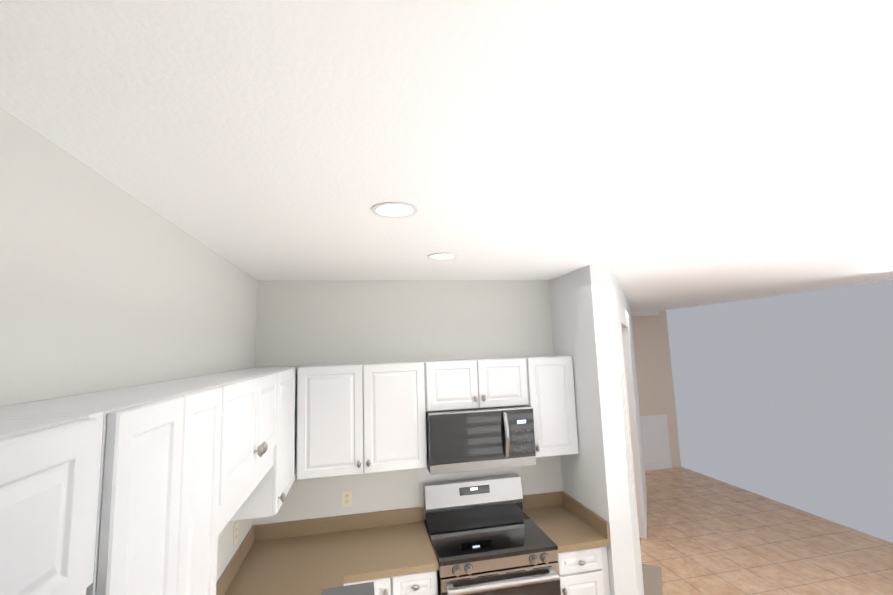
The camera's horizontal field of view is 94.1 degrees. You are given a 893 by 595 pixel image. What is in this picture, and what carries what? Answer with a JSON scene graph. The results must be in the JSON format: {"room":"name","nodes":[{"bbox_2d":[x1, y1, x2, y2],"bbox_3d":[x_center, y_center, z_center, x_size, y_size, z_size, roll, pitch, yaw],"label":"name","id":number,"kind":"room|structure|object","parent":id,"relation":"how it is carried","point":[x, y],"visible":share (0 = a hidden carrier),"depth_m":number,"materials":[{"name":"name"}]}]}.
{"room":"kitchen","nodes":[
{"label":"kitchen","id":0,"kind":"room"},
{"bbox_2d":[0,107,257,582],"bbox_3d":[-1.088,1.022,1.281,0.120,2.740,3.620,-1,-7,-12],"label":"wall","id":1,"kind":"structure","parent":0,"point":[106,284],"depth_m":1.22,"materials":[{"name":"white paint"}]},
{"bbox_2d":[0,415,96,594],"bbox_3d":[-0.629,0.283,0.211,0.359,0.285,0.923,-1,-7,-12],"label":"upper cabinet","id":2,"kind":"object","parent":1,"relation":"attached to","point":[47,465],"visible":1,"depth_m":0.59,"materials":[{"name":"white wood"}]},
{"bbox_2d":[0,385,221,594],"bbox_3d":[-0.780,0.602,0.967,0.359,0.725,0.592,-1,-7,-12],"label":"upper cabinet","id":3,"kind":"object","parent":1,"relation":"attached to","point":[157,517],"visible":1,"depth_m":0.91,"materials":[{"name":"white wood"}]},
{"bbox_2d":[0,366,298,586],"bbox_3d":[-0.982,0.713,1.819,0.302,0.725,2.447,-1,-7,-12],"label":"cabinet filler","id":4,"kind":"object","parent":1,"relation":"attached to","point":[99,416],"visible":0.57,"depth_m":0.72,"materials":[{"name":"white wood"}]},
{"bbox_2d":[113,372,277,534],"bbox_3d":[-0.932,0.572,1.708,0.359,0.475,0.898,-1,-7,-12],"label":"upper cabinet","id":5,"kind":"object","parent":1,"relation":"attached to","point":[249,417],"visible":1,"depth_m":1.58,"materials":[{"name":"white wood"}]},
{"bbox_2d":[233,521,237,545],"bbox_3d":[-1.268,1.421,2.504,0.008,0.116,0.072,-1,-7,-12],"label":"electrical outlet","id":6,"kind":"object","parent":1,"relation":"attached to","point":[235,535],"visible":1,"depth_m":2.49,"materials":[{"name":"beige plastic"}]},
{"bbox_2d":[216,367,294,520],"bbox_3d":[-1.075,0.789,2.416,0.359,0.725,0.584,-1,-7,-12],"label":"upper cabinet","id":7,"kind":"object","parent":1,"relation":"attached to","point":[267,497],"visible":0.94,"depth_m":2.25,"materials":[{"name":"white wood"}]},
{"bbox_2d":[252,280,562,524],"bbox_3d":[-0.228,1.229,3.229,2.340,2.740,0.120,-1,-7,-12],"label":"wall","id":8,"kind":"structure","parent":0,"point":[311,322],"depth_m":3.23,"materials":[{"name":"white paint"}]},
{"bbox_2d":[342,490,351,507],"bbox_3d":[-0.727,1.466,3.031,0.072,0.116,0.008,-1,-7,-12],"label":"electrical outlet","id":9,"kind":"object","parent":8,"relation":"attached to","point":[346,498],"visible":1,"depth_m":3.03,"materials":[{"name":"beige plastic"}]},
{"bbox_2d":[296,361,426,479],"bbox_3d":[-0.593,0.838,2.956,0.864,0.725,0.359,-1,-7,-12],"label":"upper cabinet","id":10,"kind":"object","parent":8,"relation":"attached to","point":[358,418],"visible":1,"depth_m":2.82,"materials":[{"name":"white wood"}]},
{"bbox_2d":[418,467,521,519],"bbox_3d":[0.193,1.433,3.224,0.820,0.495,0.004,-1,-7,-12],"label":"wall panel","id":11,"kind":"object","parent":8,"relation":"attached to","point":[425,476],"visible":0.07,"depth_m":3.20,"materials":[{"name":"white paint"}]},
{"bbox_2d":[422,357,527,411],"bbox_3d":[0.201,0.643,3.142,0.766,0.348,0.359,-1,-7,-12],"label":"upper cabinet","id":12,"kind":"object","parent":8,"relation":"attached to","point":[457,384],"visible":0.96,"depth_m":3.00,"materials":[{"name":"white wood"}]},
{"bbox_2d":[426,405,535,474],"bbox_3d":[0.225,1.010,3.049,0.754,0.399,0.456,-1,-7,-12],"label":"microwave","id":13,"kind":"object","parent":12,"relation":"attached to","point":[466,440],"visible":1,"depth_m":2.88,"materials":[{"name":"black metal"}]},
{"bbox_2d":[520,355,578,457],"bbox_3d":[0.768,0.825,3.234,0.373,0.725,0.359,-1,-7,-12],"label":"upper cabinet","id":14,"kind":"object","parent":8,"relation":"attached to","point":[551,391],"visible":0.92,"depth_m":3.10,"materials":[{"name":"white wood"}]},
{"bbox_2d":[0,0,892,310],"bbox_3d":[1.526,-0.264,3.715,6.400,0.220,7.200,-1,-7,-12],"label":"ceiling","id":15,"kind":"structure","parent":0,"point":[666,154],"depth_m":1.06,"materials":[{"name":"white paint"}]},
{"bbox_2d":[371,202,417,217],"bbox_3d":[-0.206,-0.408,1.644,0.180,0.136,0.180,-1,-7,-12],"label":"recessed light","id":16,"kind":"object","parent":15,"relation":"in","point":[394,209],"visible":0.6,"depth_m":1.69,"materials":[{"name":"white plastic"}]},
{"bbox_2d":[427,253,456,259],"bbox_3d":[-0.027,-0.310,2.496,0.180,0.136,0.180,-1,-7,-12],"label":"recessed light","id":17,"kind":"object","parent":15,"relation":"in","point":[440,256],"visible":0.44,"depth_m":2.55,"materials":[{"name":"white"}]},
{"bbox_2d":[549,265,643,594],"bbox_3d":[1.303,1.175,3.212,0.655,2.740,0.770,-1,-7,-12],"label":"wall","id":18,"kind":"structure","parent":0,"point":[586,321],"depth_m":2.92,"materials":[{"name":"white paint"}]},
{"bbox_2d":[621,374,633,505],"bbox_3d":[1.361,1.029,3.113,0.015,0.880,0.395,-5,-8,25],"label":"door frame","id":19,"kind":"structure","parent":18,"relation":"attached to","point":[627,433],"depth_m":3.01,"materials":[{"name":"white paint"}]},
{"bbox_2d":[618,282,646,538],"bbox_3d":[2.175,1.353,4.922,0.120,2.740,3.030,-5,-8,25],"label":"wall","id":20,"kind":"structure","parent":0,"point":[634,412],"depth_m":4.86,"materials":[{"name":"white paint"}]},
{"bbox_2d":[631,310,680,467],"bbox_3d":[0.905,1.630,6.843,6.400,2.740,0.120,-1,-7,-12],"label":"wall","id":21,"kind":"structure","parent":0,"point":[653,367],"depth_m":7.38,"materials":[{"name":"beige paint"}]},
{"bbox_2d":[631,310,671,470],"bbox_3d":[1.218,1.616,6.810,5.400,2.740,0.070,-1,-7,-12],"label":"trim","id":22,"kind":"structure","parent":21,"relation":"attached to","point":[655,441],"depth_m":7.22,"materials":[{"name":"white"}]},
{"bbox_2d":[640,467,892,594],"bbox_3d":[1.624,2.594,3.368,6.400,0.060,7.200,-1,-7,-12],"label":"floor","id":23,"kind":"structure","parent":0,"point":[707,535],"depth_m":4.39,"materials":[{"name":"beige tile"}]},
{"bbox_2d":[321,582,374,594],"bbox_3d":[-0.342,1.329,0.127,0.794,1.800,0.858,-1,-7,-12],"label":"fridge","id":24,"kind":"object","parent":23,"relation":"on","point":[362,589],"visible":1,"depth_m":0.69,"materials":[{"name":"grey metal"}]},
{"bbox_2d":[344,577,390,594],"bbox_3d":[-0.513,2.110,2.657,0.293,0.874,0.654,-1,-7,-12],"label":"base cabinet","id":25,"kind":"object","parent":23,"relation":"on","point":[382,586],"depth_m":2.44,"materials":[{"name":"white wood"}]},
{"bbox_2d":[391,570,437,594],"bbox_3d":[-0.232,2.107,2.714,0.277,0.874,0.653,-1,-7,-12],"label":"drawers","id":26,"kind":"object","parent":23,"relation":"on","point":[424,583],"visible":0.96,"depth_m":2.48,"materials":[{"name":"white wood"}]},
{"bbox_2d":[424,474,560,594],"bbox_3d":[0.286,1.942,2.790,0.758,1.185,0.718,-1,-7,-12],"label":"stove","id":27,"kind":"object","parent":23,"relation":"on","point":[488,536],"visible":0.98,"depth_m":2.72,"materials":[{"name":"silver metal"}]},
{"bbox_2d":[558,546,609,594],"bbox_3d":[0.842,2.097,2.933,0.371,0.874,0.654,-1,-7,-12],"label":"base cabinet","id":28,"kind":"object","parent":23,"relation":"on","point":[584,572],"visible":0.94,"depth_m":2.69,"materials":[{"name":"white wood"}]},
{"bbox_2d":[642,564,662,594],"bbox_3d":[1.712,2.602,3.787,0.450,0.010,0.770,-5,-8,25],"label":"mat","id":29,"kind":"object","parent":23,"relation":"on","point":[652,579],"visible":0.23,"depth_m":3.82,"materials":[{"name":"beige fabric"}]},
{"bbox_3d":[-0.742,1.986,1.579,0.654,0.874,0.883,-1,-7,-12],"label":"base cabinet","id":30,"kind":"object","parent":23,"relation":"on","visible":0},
{"bbox_2d":[216,515,347,594],"bbox_3d":[-0.785,1.499,1.768,0.658,0.140,2.432,-1,-7,-12],"label":"countertop","id":31,"kind":"structure","parent":30,"relation":"on","point":[309,576],"depth_m":2.44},
{"bbox_2d":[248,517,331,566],"bbox_3d":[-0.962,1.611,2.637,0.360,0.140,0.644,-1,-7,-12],"label":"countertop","id":32,"kind":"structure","parent":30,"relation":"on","point":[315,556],"depth_m":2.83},
{"bbox_2d":[344,507,438,582],"bbox_3d":[-0.375,1.605,2.757,0.539,0.140,0.644,-1,-7,-12],"label":"countertop","id":33,"kind":"structure","parent":30,"relation":"on","point":[397,542],"depth_m":2.74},
{"bbox_2d":[522,491,610,552],"bbox_3d":[0.823,1.594,3.001,0.377,0.140,0.644,-1,-7,-12],"label":"countertop","id":34,"kind":"structure","parent":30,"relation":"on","point":[572,526],"depth_m":2.97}
]}

